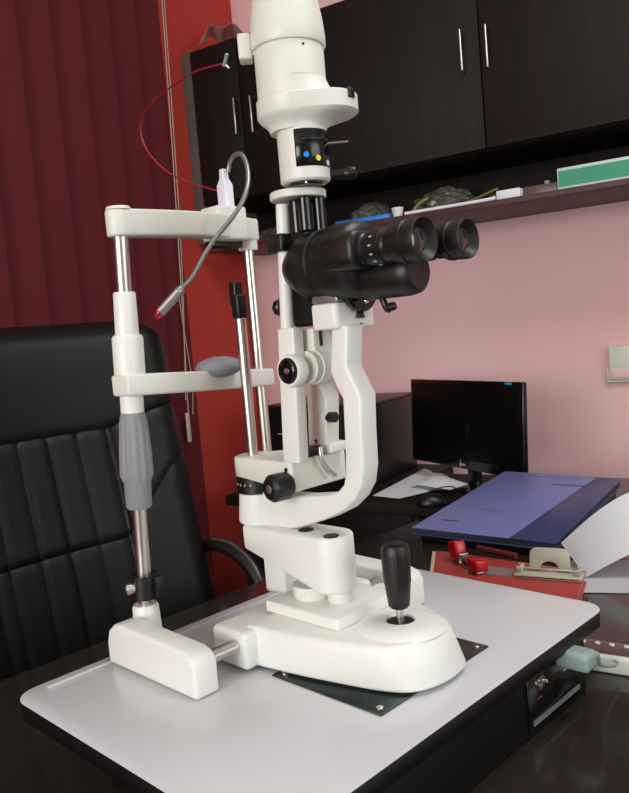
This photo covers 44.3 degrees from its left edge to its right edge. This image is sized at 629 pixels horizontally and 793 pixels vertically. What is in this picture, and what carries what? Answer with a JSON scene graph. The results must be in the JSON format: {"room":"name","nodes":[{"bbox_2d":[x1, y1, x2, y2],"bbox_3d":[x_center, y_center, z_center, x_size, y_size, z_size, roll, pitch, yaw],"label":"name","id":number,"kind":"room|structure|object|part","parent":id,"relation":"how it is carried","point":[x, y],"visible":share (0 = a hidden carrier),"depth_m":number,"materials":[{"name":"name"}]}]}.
{"room":"examination room","nodes":[
{"label":"examination room","id":0,"kind":"room"},
{"bbox_2d":[157,0,260,597],"bbox_3d":[-1.518,-0.126,0.638,0.100,2.800,5.100,-2,6,32],"label":"wall","id":1,"kind":"structure","parent":0,"point":[212,326],"depth_m":2.47,"materials":[{"name":"red paint"}]},
{"bbox_2d":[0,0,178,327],"bbox_3d":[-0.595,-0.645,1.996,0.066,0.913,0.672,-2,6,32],"label":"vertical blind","id":2,"kind":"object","parent":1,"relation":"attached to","point":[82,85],"depth_m":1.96,"materials":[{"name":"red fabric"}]},
{"bbox_2d":[128,238,193,371],"bbox_3d":[-0.459,-0.255,2.196,0.066,0.387,0.219,-2,6,32],"label":"vertical blind","id":3,"kind":"object","parent":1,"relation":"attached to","point":[156,264],"depth_m":2.24,"materials":[{"name":"red fabric"}]},
{"bbox_3d":[-0.410,-0.649,2.244,0.003,1.319,0.087,-2,6,32],"label":"cord","id":4,"kind":"part","parent":3,"relation":"part of","materials":[{"name":"beige plastic"}]},
{"bbox_3d":[-0.407,-0.585,2.246,0.020,1.426,0.076,0,7,45],"label":"cord","id":5,"kind":"part","parent":3,"relation":"part of","materials":[{"name":"beige plastic"}]},
{"bbox_3d":[-0.374,-0.128,2.268,0.020,0.368,0.005,-9,6,-41],"label":"cord","id":6,"kind":"part","parent":3,"relation":"part of","materials":[{"name":"beige plastic"}]},
{"bbox_2d":[230,0,628,477],"bbox_3d":[1.309,-0.467,1.812,3.500,2.800,0.100,-2,6,32],"label":"wall","id":7,"kind":"structure","parent":0,"point":[541,302],"depth_m":2.21,"materials":[{"name":"pink paint"}]},
{"bbox_2d":[190,0,628,231],"bbox_3d":[0.822,-0.808,1.812,2.610,0.588,0.324,-2,6,32],"label":"upper cabinet","id":8,"kind":"object","parent":7,"relation":"attached to","point":[480,97],"visible":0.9,"depth_m":2.00,"materials":[{"name":"brown wood"}]},
{"bbox_2d":[180,52,258,244],"bbox_3d":[-0.299,-0.782,2.520,0.038,0.580,0.285,-2,6,32],"label":"trim","id":9,"kind":"structure","parent":8,"relation":"attached to","point":[185,58],"depth_m":2.40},
{"bbox_3d":[-0.284,-0.822,2.335,0.172,0.459,0.016,-2,6,32],"label":"door","id":10,"kind":"part","parent":8,"relation":"part of","materials":[{"name":"brown wood"}]},
{"bbox_2d":[200,23,243,43],"bbox_3d":[-0.202,-1.106,2.378,0.261,0.069,0.161,-2,6,32],"label":"plastic sheet","id":11,"kind":"object","parent":8,"relation":"on","point":[221,34],"visible":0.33,"depth_m":2.38,"materials":[{"name":"beige"}]},
{"bbox_3d":[-0.230,-0.824,2.276,0.008,0.108,0.025,-2,6,32],"label":"handle","id":12,"kind":"part","parent":8,"relation":"part of","materials":[{"name":"silver metal"}]},
{"bbox_3d":[-0.179,-0.819,2.246,0.008,0.107,0.025,-2,6,32],"label":"handle","id":13,"kind":"part","parent":8,"relation":"part of","materials":[{"name":"silver metal"}]},
{"bbox_3d":[0.100,-0.834,2.098,0.726,0.459,0.016,-2,6,32],"label":"door","id":14,"kind":"part","parent":8,"relation":"part of","materials":[{"name":"brown wood"}]},
{"bbox_3d":[0.923,-0.597,1.964,2.610,0.125,0.011,-2,6,32],"label":"panel","id":15,"kind":"part","parent":8,"relation":"part of","materials":[{"name":"brown wood"}]},
{"bbox_3d":[0.364,-0.852,1.909,0.008,0.103,0.025,-2,6,32],"label":"handle","id":16,"kind":"part","parent":8,"relation":"part of","materials":[{"name":"silver metal"}]},
{"bbox_3d":[0.419,-0.848,1.876,0.008,0.105,0.025,-2,6,32],"label":"handle","id":17,"kind":"part","parent":8,"relation":"part of","materials":[{"name":"silver metal"}]},
{"bbox_3d":[0.721,-0.855,1.715,0.726,0.459,0.016,-2,6,32],"label":"door","id":18,"kind":"part","parent":8,"relation":"part of","materials":[{"name":"brown wood"}]},
{"bbox_2d":[209,178,628,255],"bbox_3d":[0.856,-0.510,1.850,2.610,0.015,0.294,-2,6,32],"label":"wall shelf","id":19,"kind":"object","parent":7,"relation":"attached to","point":[614,191],"visible":0.55,"depth_m":1.99,"materials":[{"name":"brown wood"}]},
{"bbox_2d":[259,225,291,238],"bbox_3d":[-0.112,-0.515,2.463,0.227,0.054,0.145,0,7,45],"label":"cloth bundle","id":20,"kind":"object","parent":19,"relation":"on","point":[270,231],"visible":0.16,"depth_m":2.42,"materials":[{"name":"brown fabric"}]},
{"bbox_2d":[335,213,392,223],"bbox_3d":[0.154,-0.492,2.174,0.167,0.012,0.098,-2,6,30],"label":"tray","id":21,"kind":"object","parent":19,"relation":"on","point":[376,217],"visible":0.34,"depth_m":2.12,"materials":[{"name":"blue plastic"}]},
{"bbox_2d":[351,202,391,218],"bbox_3d":[0.170,-0.531,2.263,0.127,0.072,0.136,0,7,45],"label":"bag","id":22,"kind":"object","parent":19,"relation":"on","point":[369,209],"visible":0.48,"depth_m":2.22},
{"bbox_2d":[391,207,403,216],"bbox_3d":[0.226,-0.499,2.099,0.034,0.026,0.034,0,7,45],"label":"cup","id":23,"kind":"object","parent":19,"relation":"on","point":[396,211],"visible":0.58,"depth_m":2.09,"materials":[{"name":"white paper"}]},
{"bbox_2d":[412,197,428,210],"bbox_3d":[0.284,-0.514,2.085,0.053,0.044,0.011,-3,5,19],"label":"strap","id":24,"kind":"object","parent":19,"relation":"on","point":[422,201],"visible":0.84,"depth_m":2.08,"materials":[{"name":"yellow plastic"}]},
{"bbox_2d":[412,186,474,209],"bbox_3d":[0.359,-0.540,2.147,0.182,0.077,0.141,0,7,45],"label":"bag","id":25,"kind":"object","parent":19,"relation":"on","point":[447,195],"visible":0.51,"depth_m":2.09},
{"bbox_2d":[404,196,495,214],"bbox_3d":[0.349,-0.495,2.011,0.250,0.013,0.012,-2,6,31],"label":"rolled paper","id":26,"kind":"object","parent":19,"relation":"on","point":[493,197],"visible":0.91,"depth_m":2.00,"materials":[{"name":"white paper"}]},
{"bbox_2d":[466,187,497,201],"bbox_3d":[0.410,-0.513,2.017,0.154,0.037,0.011,0,7,43],"label":"stick","id":27,"kind":"object","parent":19,"relation":"on","point":[495,189],"visible":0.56,"depth_m":1.99,"materials":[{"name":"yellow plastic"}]},
{"bbox_2d":[496,187,522,199],"bbox_3d":[0.499,-0.509,1.957,0.060,0.024,0.065,-2,6,32],"label":"box","id":28,"kind":"object","parent":19,"relation":"on","point":[514,192],"visible":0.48,"depth_m":1.93,"materials":[{"name":"white cardboard"}]},
{"bbox_2d":[523,182,557,194],"bbox_3d":[0.579,-0.516,1.945,0.087,0.026,0.080,-2,6,32],"label":"box","id":29,"kind":"object","parent":19,"relation":"on","point":[552,186],"visible":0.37,"depth_m":1.91,"materials":[{"name":"brown cardboard"}]},
{"bbox_2d":[557,156,628,189],"bbox_3d":[0.745,-0.534,1.838,0.300,0.052,0.126,-2,6,32],"label":"box","id":30,"kind":"object","parent":19,"relation":"on","point":[617,168],"visible":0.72,"depth_m":1.82,"materials":[{"name":"green cardboard"}]},
{"bbox_2d":[606,345,628,382],"bbox_3d":[0.844,-0.088,2.076,0.120,0.100,0.021,-2,6,32],"label":"wall socket","id":31,"kind":"object","parent":7,"relation":"attached to","point":[618,370],"visible":1,"depth_m":2.08,"materials":[{"name":"white plastic"}]},
{"bbox_3d":[0.134,1.238,-0.186,4.513,0.050,5.562,0,7,45],"label":"floor","id":32,"kind":"structure","parent":0,"visible":0},
{"bbox_2d":[0,321,265,680],"bbox_3d":[-0.380,0.496,1.338,0.569,1.253,0.639,0,7,45],"label":"office chair","id":33,"kind":"object","parent":32,"relation":"on","point":[67,548],"visible":0.63,"depth_m":1.39,"materials":[{"name":"black leather"}]},
{"bbox_3d":[-0.161,0.445,1.517,0.233,0.321,0.068,0,7,45],"label":"armrest","id":34,"kind":"part","parent":33,"relation":"part of","materials":[{"name":"black plastic"}]},
{"bbox_3d":[-0.143,0.334,1.503,0.158,0.105,0.013,0,7,45],"label":"arm trim","id":35,"kind":"part","parent":33,"relation":"part of","materials":[{"name":"grey"}]},
{"bbox_2d":[0,478,628,792],"bbox_3d":[0.501,0.680,1.043,1.330,0.789,2.303,0,7,45],"label":"desk","id":36,"kind":"object","parent":32,"relation":"on","point":[584,748],"depth_m":0.84,"materials":[{"name":"wood"}]},
{"bbox_2d":[20,569,599,792],"bbox_3d":[0.018,0.316,0.836,0.384,0.099,0.528,0,7,45],"label":"table","id":37,"kind":"object","parent":36,"relation":"on","point":[263,729],"visible":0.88,"depth_m":0.71,"materials":[{"name":"white laminate"}]},
{"bbox_2d":[105,205,424,699],"bbox_3d":[-0.076,0.023,0.881,0.223,0.498,0.323,0,7,45],"label":"head support frame","id":38,"kind":"object","parent":37,"relation":"on","point":[140,644],"visible":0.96,"depth_m":0.83,"materials":[{"name":"white plastic"}]},
{"bbox_3d":[-0.196,0.022,0.837,0.043,0.429,0.016,0,7,45],"label":"post","id":39,"kind":"part","parent":38,"relation":"part of","materials":[{"name":"silver metal"}]},
{"bbox_2d":[132,600,161,626],"bbox_3d":[-0.187,0.258,0.867,0.034,0.053,0.034,0,7,45],"label":"socket","id":40,"kind":"object","parent":38,"relation":"attached to","point":[143,610],"depth_m":0.85,"materials":[{"name":"white plastic"}]},
{"bbox_2d":[140,63,250,319],"bbox_3d":[-0.171,-0.246,0.966,0.265,0.302,0.229,-2,6,32],"label":"gooseneck lamp","id":41,"kind":"object","parent":38,"relation":"attached to","point":[225,194],"depth_m":0.88,"materials":[{"name":"white plastic"}]},
{"bbox_3d":[-0.159,-0.327,0.989,0.033,0.148,0.281,-8,6,-30],"label":"supply wire","id":42,"kind":"part","parent":41,"relation":"part of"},
{"bbox_2d":[222,53,229,68],"bbox_3d":[-0.097,-0.369,0.851,0.006,0.015,0.012,-8,6,-33],"label":"connector","id":43,"kind":"object","parent":41,"relation":"attached to","point":[224,64],"visible":1,"depth_m":0.85,"materials":[{"name":"grey plastic"}]},
{"bbox_2d":[195,356,239,377],"bbox_3d":[-0.112,-0.035,0.906,0.048,0.025,0.060,0,7,45],"label":"chin rest","id":44,"kind":"object","parent":38,"relation":"on","point":[219,366],"depth_m":0.89,"materials":[{"name":"grey rubber"}]},
{"bbox_3d":[-0.070,0.000,1.022,0.014,0.420,0.014,0,7,45],"label":"post","id":45,"kind":"part","parent":38,"relation":"part of","materials":[{"name":"silver metal"}]},
{"bbox_3d":[0.043,0.241,0.971,0.180,0.030,0.017,0,7,45],"label":"rail","id":46,"kind":"part","parent":38,"relation":"part of","materials":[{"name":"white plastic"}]},
{"bbox_2d":[211,0,478,692],"bbox_3d":[-0.010,-0.064,0.764,0.252,0.676,0.303,-7,5,-24],"label":"lamp","id":47,"kind":"object","parent":37,"relation":"on","point":[330,623],"visible":1,"depth_m":0.76,"materials":[{"name":"white plastic"}]},
{"bbox_3d":[-0.076,-0.010,0.874,0.012,0.157,0.012,0,7,45],"label":"focus rod","id":48,"kind":"part","parent":47,"relation":"part of","materials":[{"name":"silver metal"}]},
{"bbox_3d":[-0.037,-0.099,0.858,0.020,0.020,0.014,-8,6,-31],"label":"knob","id":49,"kind":"part","parent":47,"relation":"part of","materials":[{"name":"black plastic"}]},
{"bbox_3d":[-0.037,0.095,0.808,0.026,0.029,0.029,-8,6,-37],"label":"locking knob","id":50,"kind":"part","parent":47,"relation":"part of","materials":[{"name":"black plastic"}]},
{"bbox_3d":[-0.027,-0.026,0.780,0.026,0.026,0.007,0,7,45],"label":"centering knob","id":51,"kind":"part","parent":47,"relation":"part of","materials":[{"name":"black plastic"}]},
{"bbox_3d":[-0.033,0.080,0.875,0.109,0.033,0.085,0,7,45],"label":"illumination arm","id":52,"kind":"part","parent":47,"relation":"part of","materials":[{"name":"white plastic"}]},
{"bbox_3d":[-0.018,-0.181,0.782,0.013,0.034,0.013,-2,5,28],"label":"guide rod","id":53,"kind":"part","parent":47,"relation":"part of","materials":[{"name":"black"}]},
{"bbox_3d":[-0.009,-0.181,0.768,0.014,0.034,0.014,0,7,45],"label":"guide rod","id":54,"kind":"part","parent":47,"relation":"part of","materials":[{"name":"black"}]},
{"bbox_2d":[256,68,358,138],"bbox_3d":[-0.007,-0.282,0.750,0.098,0.051,0.071,-5,5,3],"label":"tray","id":55,"kind":"object","parent":47,"relation":"on","point":[292,103],"depth_m":0.72,"materials":[{"name":"plastic"}]},
{"bbox_3d":[0.005,-0.183,0.776,0.014,0.034,0.014,0,7,45],"label":"guide rod","id":56,"kind":"part","parent":47,"relation":"part of","materials":[{"name":"black"}]},
{"bbox_3d":[-0.002,0.036,0.809,0.161,0.216,0.025,0,7,45],"label":"microscope arm","id":57,"kind":"part","parent":47,"relation":"part of","materials":[{"name":"white metal"}]},
{"bbox_3d":[0.014,0.071,0.831,0.021,0.037,0.007,-8,6,-35],"label":"tilt lever","id":58,"kind":"part","parent":47,"relation":"part of","materials":[{"name":"silver metal"}]},
{"bbox_3d":[0.018,0.219,0.825,0.106,0.012,0.093,0,7,45],"label":"riser plate","id":59,"kind":"part","parent":47,"relation":"part of","materials":[{"name":"white ceramic"}]},
{"bbox_3d":[0.024,-0.097,0.769,0.034,0.008,0.044,0,7,45],"label":"dovetail plate","id":60,"kind":"part","parent":47,"relation":"part of","materials":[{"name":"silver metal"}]},
{"bbox_3d":[0.018,0.022,0.829,0.013,0.012,0.012,0,7,45],"label":"stop knob","id":61,"kind":"part","parent":47,"relation":"part of","materials":[{"name":"black plastic"}]},
{"bbox_3d":[0.019,-0.216,0.756,0.021,0.011,0.010,-5,5,0],"label":"slit lever","id":62,"kind":"part","parent":47,"relation":"part of","materials":[{"name":"black plastic"}]},
{"bbox_3d":[0.065,-0.091,0.737,0.018,0.025,0.008,-5,5,1],"label":"magnification lever","id":63,"kind":"part","parent":47,"relation":"part of","materials":[{"name":"black plastic"}]},
{"bbox_3d":[0.069,0.269,0.788,0.142,0.002,0.175,0,7,45],"label":"wear plate","id":64,"kind":"part","parent":37,"relation":"part of","materials":[{"name":"metal"}]},
{"bbox_3d":[0.256,0.306,0.826,0.002,0.063,0.112,0,7,45],"label":"switch panel","id":65,"kind":"part","parent":37,"relation":"part of","materials":[{"name":"black plastic"}]},
{"bbox_2d":[476,545,517,558],"bbox_3d":[0.316,0.270,1.344,0.011,0.011,0.082,-9,6,-38],"label":"pen","id":66,"kind":"object","parent":36,"relation":"on","point":[499,552],"visible":1,"depth_m":1.34,"materials":[{"name":"red plastic"}]},
{"bbox_2d":[430,550,586,600],"bbox_3d":[0.303,0.294,1.270,0.327,0.019,0.125,0,7,45],"label":"clipboard","id":67,"kind":"object","parent":36,"relation":"on","point":[441,562],"visible":0.55,"depth_m":1.23,"materials":[{"name":"red plastic"}]},
{"bbox_2d":[448,540,487,574],"bbox_3d":[0.255,0.267,1.296,0.024,0.039,0.103,-6,5,-16],"label":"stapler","id":68,"kind":"object","parent":67,"relation":"on","point":[477,565],"visible":1,"depth_m":1.30,"materials":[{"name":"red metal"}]},
{"bbox_2d":[464,566,513,576],"bbox_3d":[0.290,0.285,1.265,0.081,0.002,0.038,-2,6,33],"label":"ruler","id":69,"kind":"object","parent":67,"relation":"on","point":[497,571],"visible":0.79,"depth_m":1.25,"materials":[{"name":"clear plastic"}]},
{"bbox_2d":[514,547,584,582],"bbox_3d":[0.366,0.262,1.212,0.103,0.043,0.035,-2,5,28],"label":"clip","id":70,"kind":"object","parent":67,"relation":"on","point":[560,557],"visible":1,"depth_m":1.21,"materials":[{"name":"beige metal"}]},
{"bbox_3d":[0.371,0.258,1.222,0.062,0.036,0.012,-2,5,28],"label":"handle","id":71,"kind":"part","parent":70,"relation":"part of","materials":[{"name":"beige metal"}]},
{"bbox_2d":[412,471,621,548],"bbox_3d":[0.429,0.223,1.573,0.295,0.060,0.376,0,7,45],"label":"ring binder","id":72,"kind":"object","parent":36,"relation":"on","point":[517,509],"visible":0.91,"depth_m":1.54,"materials":[{"name":"blue"}]},
{"bbox_2d":[421,492,615,552],"bbox_3d":[0.431,0.239,1.574,0.274,0.057,0.350,0,7,45],"label":"ledger","id":73,"kind":"object","parent":36,"relation":"on","point":[613,497],"visible":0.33,"depth_m":1.47,"materials":[{"name":"black paper"}]},
{"bbox_2d":[556,645,616,672],"bbox_3d":[0.312,0.292,0.853,0.038,0.064,0.124,0,7,45],"label":"plug","id":74,"kind":"object","parent":36,"relation":"on","point":[577,658],"visible":0.94,"depth_m":0.81,"materials":[{"name":"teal plastic"}]},
{"bbox_3d":[0.319,0.294,0.861,0.014,0.057,0.105,-1,6,35],"label":"plug cord","id":75,"kind":"part","parent":74,"relation":"part of","materials":[{"name":"grey plastic"}]},
{"bbox_2d":[570,560,628,592],"bbox_3d":[0.539,0.286,1.234,0.278,0.001,0.160,-3,5,17],"label":"sheet","id":76,"kind":"object","parent":36,"relation":"on","point":[613,578],"visible":0.51,"depth_m":1.24,"materials":[{"name":"grey paper"}]},
{"bbox_2d":[561,493,628,576],"bbox_3d":[0.526,0.219,1.261,0.245,0.127,0.101,-3,5,20],"label":"sheet","id":77,"kind":"object","parent":76,"relation":"on","point":[602,539],"visible":0.97,"depth_m":1.29,"materials":[{"name":"white paper"}]},
{"bbox_3d":[0.395,0.314,0.916,0.212,0.024,0.046,-2,6,32],"label":"power strip","id":78,"kind":"part","parent":36,"relation":"part of","materials":[{"name":"white plastic"}]},
{"bbox_3d":[0.397,0.304,0.914,0.186,0.001,0.034,-2,6,32],"label":"panel","id":79,"kind":"part","parent":36,"relation":"part of","materials":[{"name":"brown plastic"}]},
{"bbox_2d":[225,464,497,585],"bbox_3d":[0.232,0.617,2.206,0.752,0.765,0.500,-2,6,32],"label":"desk","id":80,"kind":"object","parent":32,"relation":"on","point":[374,516],"visible":0.22,"depth_m":1.98,"materials":[{"name":"brown wood"}]},
{"bbox_3d":[-0.052,0.639,2.395,0.020,0.737,0.460,-2,6,32],"label":"panel","id":81,"kind":"part","parent":80,"relation":"part of","materials":[{"name":"brown wood"}]},
{"bbox_3d":[0.060,0.647,2.074,0.504,0.717,0.020,-2,6,32],"label":"panel","id":82,"kind":"part","parent":80,"relation":"part of","materials":[{"name":"brown wood"}]},
{"bbox_2d":[268,392,416,483],"bbox_3d":[0.085,0.119,2.325,0.359,0.226,0.269,-2,6,32],"label":"equipment case","id":83,"kind":"object","parent":80,"relation":"on","point":[393,410],"visible":0.21,"depth_m":2.23,"materials":[{"name":"black plastic"}]},
{"bbox_3d":[0.076,0.010,2.316,0.359,0.007,0.269,-2,6,32],"label":"case lid","id":84,"kind":"part","parent":83,"relation":"part of","materials":[{"name":"grey"}]},
{"bbox_2d":[373,469,447,498],"bbox_3d":[0.307,0.227,2.083,0.175,0.012,0.375,-2,6,30],"label":"loose papers","id":85,"kind":"object","parent":80,"relation":"on","point":[405,487],"visible":0.73,"depth_m":2.03,"materials":[{"name":"white paper"}]},
{"bbox_2d":[413,474,466,489],"bbox_3d":[0.335,0.215,2.019,0.154,0.015,0.153,0,7,45],"label":"crumpled paper","id":86,"kind":"object","parent":85,"relation":"on","point":[436,481],"visible":0.98,"depth_m":1.98,"materials":[{"name":"white paper"}]},
{"bbox_3d":[0.361,0.632,2.062,0.020,0.737,0.315,-2,6,32],"label":"panel","id":87,"kind":"part","parent":80,"relation":"part of","materials":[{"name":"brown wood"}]},
{"bbox_2d":[416,486,458,507],"bbox_3d":[0.295,0.238,1.876,0.073,0.030,0.152,-3,5,25],"label":"computer mouse","id":88,"kind":"object","parent":80,"relation":"on","point":[431,500],"visible":1,"depth_m":1.81,"materials":[{"name":"black plastic"}]},
{"bbox_2d":[411,379,527,492],"bbox_3d":[0.391,0.096,1.988,0.100,0.277,0.456,-7,5,-19],"label":"monitor","id":89,"kind":"object","parent":80,"relation":"on","point":[477,427],"visible":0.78,"depth_m":1.95,"materials":[{"name":"black plastic"}]}
]}

